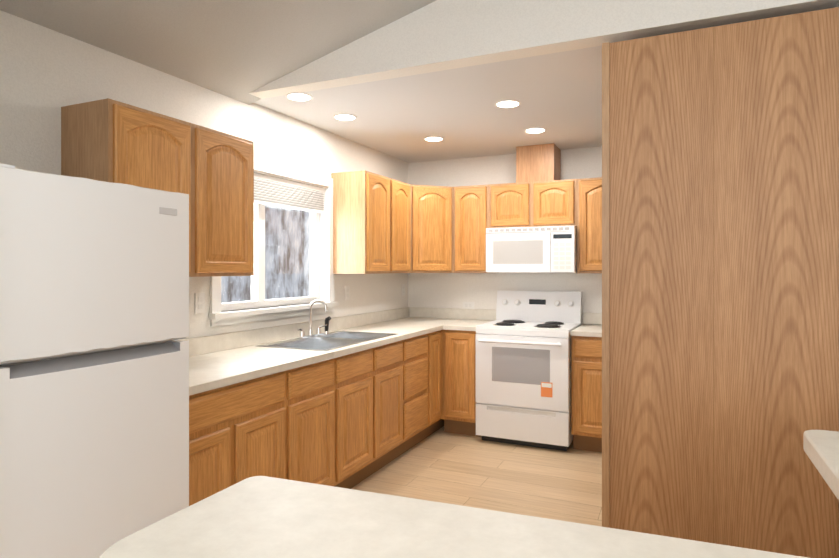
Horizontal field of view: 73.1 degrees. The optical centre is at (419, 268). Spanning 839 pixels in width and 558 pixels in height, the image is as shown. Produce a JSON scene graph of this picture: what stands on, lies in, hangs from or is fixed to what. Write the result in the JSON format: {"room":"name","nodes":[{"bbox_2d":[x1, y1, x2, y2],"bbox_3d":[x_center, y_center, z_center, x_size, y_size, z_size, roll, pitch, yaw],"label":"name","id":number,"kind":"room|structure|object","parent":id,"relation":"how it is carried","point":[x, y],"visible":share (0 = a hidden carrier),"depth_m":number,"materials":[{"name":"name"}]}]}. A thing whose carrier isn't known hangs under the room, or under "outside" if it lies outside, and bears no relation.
{"room":"kitchen","nodes":[
{"label":"kitchen","id":0,"kind":"room"},
{"bbox_2d":[0,10,407,339],"bbox_3d":[-1.861,0.108,2.041,0.150,2.655,8.390,0,0,25],"label":"wall","id":1,"kind":"structure","parent":0,"point":[46,74],"depth_m":2.96,"materials":[{"name":"paint"}]},
{"bbox_2d":[61,98,253,276],"bbox_3d":[-1.242,-0.335,2.825,0.324,0.750,0.890,0,0,25],"label":"upper cabinet","id":2,"kind":"object","parent":1,"relation":"attached to","point":[210,172],"visible":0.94,"depth_m":2.71,"materials":[{"name":"brown wood"}]},
{"bbox_2d":[195,293,204,313],"bbox_3d":[-1.243,0.195,3.204,0.008,0.114,0.070,0,0,25],"label":"light switch","id":3,"kind":"object","parent":1,"relation":"attached to","point":[199,302],"visible":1,"depth_m":3.20,"materials":[{"name":"white plastic"}]},
{"bbox_2d":[209,158,338,326],"bbox_3d":[-0.993,-0.182,3.882,0.200,1.035,1.300,0,0,25],"label":"window","id":4,"kind":"structure","parent":1,"relation":"in","point":[322,282],"depth_m":3.96,"materials":[{"name":"white"}]},
{"bbox_2d":[254,173,324,212],"bbox_3d":[-0.980,-0.341,3.876,0.048,0.550,1.096,0,0,25],"label":"window blind","id":5,"kind":"object","parent":4,"relation":"attached to","point":[274,191],"visible":0.62,"depth_m":3.96,"materials":[{"name":"white plastic"}]},
{"bbox_2d":[331,170,410,273],"bbox_3d":[-0.378,-0.353,4.716,0.324,0.785,0.788,0,0,25],"label":"upper cabinet","id":6,"kind":"object","parent":1,"relation":"attached to","point":[371,223],"visible":1,"depth_m":4.40,"materials":[{"name":"brown wood"}]},
{"bbox_2d":[0,0,435,104],"bbox_3d":[-0.032,-1.753,-0.153,5.300,1.518,5.920,0,0,25],"label":"ceiling","id":7,"kind":"structure","parent":0,"point":[240,50],"depth_m":2.79,"materials":[{"name":"paint"}]},
{"bbox_2d":[254,46,601,162],"bbox_3d":[1.680,-1.130,3.595,5.000,0.140,2.320,0,0,25],"label":"ceiling","id":8,"kind":"structure","parent":0,"point":[558,95],"depth_m":3.75,"materials":[{"name":"paint"}]},
{"bbox_2d":[285,92,312,100],"bbox_3d":[-0.742,-1.057,3.492,0.170,0.005,0.170,0,0,25],"label":"recessed light","id":9,"kind":"object","parent":8,"relation":"in","point":[295,96],"visible":1,"depth_m":3.48,"materials":[{"name":"white"}]},
{"bbox_2d":[333,114,356,120],"bbox_3d":[-0.521,-1.057,3.963,0.170,0.005,0.170,0,0,25],"label":"recessed light","id":10,"kind":"object","parent":8,"relation":"in","point":[346,117],"visible":1,"depth_m":3.95,"materials":[{"name":"white"}]},
{"bbox_2d":[424,136,443,141],"bbox_3d":[0.117,-1.057,4.628,0.170,0.005,0.170,0,0,25],"label":"recessed light","id":11,"kind":"object","parent":8,"relation":"in","point":[433,139],"visible":1,"depth_m":4.62,"materials":[{"name":"white"}]},
{"bbox_2d":[495,100,520,107],"bbox_3d":[0.568,-1.057,3.641,0.170,0.005,0.170,0,0,25],"label":"recessed light","id":12,"kind":"object","parent":8,"relation":"in","point":[508,103],"visible":1,"depth_m":3.62,"materials":[{"name":"white"}]},
{"bbox_2d":[524,128,546,132],"bbox_3d":[0.888,-1.057,4.341,0.170,0.005,0.170,0,0,25],"label":"recessed light","id":13,"kind":"object","parent":8,"relation":"in","point":[535,130],"visible":1,"depth_m":4.33,"materials":[{"name":"white"}]},
{"bbox_2d":[351,426,601,526],"bbox_3d":[0.481,1.488,0.972,5.300,0.105,8.390,0,0,25],"label":"floor","id":14,"kind":"structure","parent":0,"point":[440,465],"depth_m":3.87,"materials":[{"name":"laminate"}]},
{"bbox_2d":[0,163,188,557],"bbox_3d":[-1.349,0.572,1.992,0.762,1.727,0.679,0,0,25],"label":"refrigerator","id":15,"kind":"object","parent":14,"relation":"on","point":[94,372],"visible":1,"depth_m":1.77,"materials":[{"name":"white metal"}]},
{"bbox_2d":[189,369,292,505],"bbox_3d":[-1.127,0.980,2.718,0.616,0.910,0.790,0,0,25],"label":"base cabinet","id":16,"kind":"object","parent":14,"relation":"on","point":[238,432],"depth_m":2.63,"materials":[{"name":"brown wood"}]},
{"bbox_2d":[181,307,460,395],"bbox_3d":[-0.547,0.455,3.953,0.660,0.138,3.528,0,0,25],"label":"countertop","id":17,"kind":"structure","parent":16,"relation":"on","point":[216,361],"depth_m":3.40,"materials":[{"name":"laminate"}]},
{"bbox_2d":[296,299,330,338],"bbox_3d":[-0.717,0.349,4.012,0.149,0.264,0.398,0,0,25],"label":"faucet","id":18,"kind":"object","parent":17,"relation":"on","point":[302,335],"visible":1,"depth_m":4.00,"materials":[{"name":"silver metal"}]},
{"bbox_2d":[257,331,396,350],"bbox_3d":[-0.592,0.567,3.858,0.520,0.170,0.950,0,0,25],"label":"double-bowl sink","id":19,"kind":"object","parent":17,"relation":"in","point":[333,340],"visible":0.19,"depth_m":3.92,"materials":[{"name":"silver metal"}]},
{"bbox_2d":[293,357,340,486],"bbox_3d":[-0.868,0.980,3.287,0.616,0.910,0.460,0,0,25],"label":"base cabinet","id":20,"kind":"object","parent":14,"relation":"on","point":[316,386],"depth_m":3.20,"materials":[{"name":"brown wood"}]},
{"bbox_2d":[341,347,376,488],"bbox_3d":[-0.676,0.980,3.705,0.616,0.910,0.460,0,0,25],"label":"base cabinet","id":21,"kind":"object","parent":14,"relation":"on","point":[350,421],"depth_m":3.62,"materials":[{"name":"brown wood"}]},
{"bbox_2d":[377,339,408,470],"bbox_3d":[-0.486,0.980,4.121,0.616,0.910,0.455,0,0,25],"label":"base cabinet","id":22,"kind":"object","parent":14,"relation":"on","point":[392,358],"depth_m":4.05,"materials":[{"name":"brown wood"}]},
{"bbox_2d":[409,332,432,448],"bbox_3d":[-0.295,0.980,4.540,0.616,0.910,0.465,0,0,25],"label":"base cabinet","id":23,"kind":"object","parent":14,"relation":"on","point":[420,347],"depth_m":4.50,"materials":[{"name":"brown wood"}]},
{"bbox_2d":[433,330,443,432],"bbox_3d":[-0.143,0.980,4.872,0.616,0.910,0.266,0,0,25],"label":"base cabinet","id":24,"kind":"object","parent":14,"relation":"on","point":[438,423],"depth_m":4.80,"materials":[{"name":"brown wood"}]},
{"bbox_2d":[441,330,480,436],"bbox_3d":[0.458,0.980,5.087,0.334,0.910,0.616,0,0,25],"label":"base cabinet","id":25,"kind":"object","parent":14,"relation":"on","point":[459,402],"visible":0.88,"depth_m":4.82,"materials":[{"name":"brown wood"}]},
{"bbox_2d":[445,309,495,330],"bbox_3d":[0.481,0.455,5.067,0.285,0.138,0.648,0,0,25],"label":"countertop","id":26,"kind":"structure","parent":25,"relation":"on","point":[465,319],"depth_m":5.32,"materials":[{"name":"laminate"}]},
{"bbox_2d":[476,290,581,450],"bbox_3d":[0.931,0.820,4.797,0.758,1.230,0.734,0,0,25],"label":"range","id":27,"kind":"object","parent":14,"relation":"on","point":[523,368],"visible":1,"depth_m":4.55,"materials":[{"name":"white metal"},{"name":"black metal coils"},{"name":"glass"}]},
{"bbox_2d":[571,336,601,452],"bbox_3d":[1.521,0.980,4.601,0.464,0.910,0.616,0,0,25],"label":"base cabinet","id":28,"kind":"object","parent":14,"relation":"on","point":[586,392],"visible":0.44,"depth_m":4.38,"materials":[{"name":"brown wood"}]},
{"bbox_2d":[570,312,601,336],"bbox_3d":[1.526,0.455,4.593,0.487,0.138,0.635,0,0,25],"label":"countertop","id":29,"kind":"structure","parent":28,"relation":"on","point":[591,326],"depth_m":4.69,"materials":[{"name":"laminate"}]},
{"bbox_2d":[602,7,838,557],"bbox_3d":[1.363,0.208,2.676,0.883,2.455,0.656,0,0,25],"label":"panel","id":30,"kind":"object","parent":14,"relation":"on","point":[720,270],"visible":0.98,"depth_m":2.37,"materials":[{"name":"brown wood"}]},
{"bbox_2d":[408,146,601,323],"bbox_3d":[2.261,0.107,4.688,5.150,2.655,0.150,0,0,25],"label":"wall","id":31,"kind":"structure","parent":0,"point":[444,290],"depth_m":5.34,"materials":[{"name":"paint"}]},
{"bbox_2d":[410,184,452,272],"bbox_3d":[0.036,-0.353,5.291,0.599,0.785,0.599,0,0,25],"label":"upper cabinet","id":32,"kind":"object","parent":31,"relation":"attached to","point":[431,229],"visible":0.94,"depth_m":5.07,"materials":[{"name":"brown wood"}]},
{"bbox_2d":[463,302,473,308],"bbox_3d":[0.468,0.355,5.420,0.114,0.070,0.008,0,0,25],"label":"outlet","id":33,"kind":"object","parent":31,"relation":"attached to","point":[468,305],"visible":0.95,"depth_m":5.42,"materials":[{"name":"white plastic"}]},
{"bbox_2d":[453,184,488,272],"bbox_3d":[0.520,-0.353,5.221,0.336,0.785,0.324,0,0,25],"label":"upper cabinet","id":34,"kind":"object","parent":31,"relation":"attached to","point":[470,214],"visible":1,"depth_m":5.08,"materials":[{"name":"brown wood"}]},
{"bbox_2d":[489,179,576,227],"bbox_3d":[1.021,-0.550,4.993,0.760,0.391,0.324,0,0,25],"label":"upper cabinet","id":35,"kind":"object","parent":31,"relation":"attached to","point":[538,203],"visible":0.98,"depth_m":4.84,"materials":[{"name":"brown wood"}]},
{"bbox_2d":[486,226,576,272],"bbox_3d":[1.003,-0.159,4.954,0.756,0.387,0.406,0,0,25],"label":"microwave","id":36,"kind":"object","parent":35,"relation":"attached to","point":[547,249],"visible":1,"depth_m":4.76,"materials":[{"name":"white plastic"}]},
{"bbox_2d":[516,143,560,182],"bbox_3d":[1.051,-0.903,4.992,0.325,0.313,0.299,0,0,25],"label":"chase","id":37,"kind":"object","parent":35,"relation":"on","point":[540,162],"visible":0.79,"depth_m":4.86,"materials":[{"name":"brown wood"}]},
{"bbox_2d":[577,177,601,272],"bbox_3d":[1.581,-0.353,4.737,0.468,0.785,0.324,0,0,25],"label":"upper cabinet","id":38,"kind":"object","parent":31,"relation":"attached to","point":[589,225],"visible":0.31,"depth_m":4.65,"materials":[{"name":"brown wood"}]},
{"bbox_2d":[249,0,838,98],"bbox_3d":[1.218,-1.696,2.465,4.900,1.274,0.120,0,0,25],"label":"wall","id":39,"kind":"structure","parent":0,"point":[438,35],"depth_m":2.79,"materials":[{"name":"paint"}]},
{"bbox_3d":[0.584,0.990,0.654,1.950,0.891,0.367,0,0,25],"label":"base cabinet","id":40,"kind":"object","parent":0,"visible":0},
{"bbox_2d":[100,430,838,557],"bbox_3d":[0.699,0.515,1.147,2.150,0.057,1.460,0,0,25],"label":"countertop","id":41,"kind":"structure","parent":40,"relation":"on","point":[260,517],"depth_m":1.05,"materials":[{"name":"laminate"}]},
{"label":"outside","id":42,"kind":"structure","parent":0,"visible":0},
{"bbox_2d":[221,205,308,302],"bbox_3d":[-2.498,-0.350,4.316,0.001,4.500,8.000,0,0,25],"label":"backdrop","id":43,"kind":"structure","parent":42,"point":[270,242],"depth_m":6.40,"materials":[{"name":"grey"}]}
]}

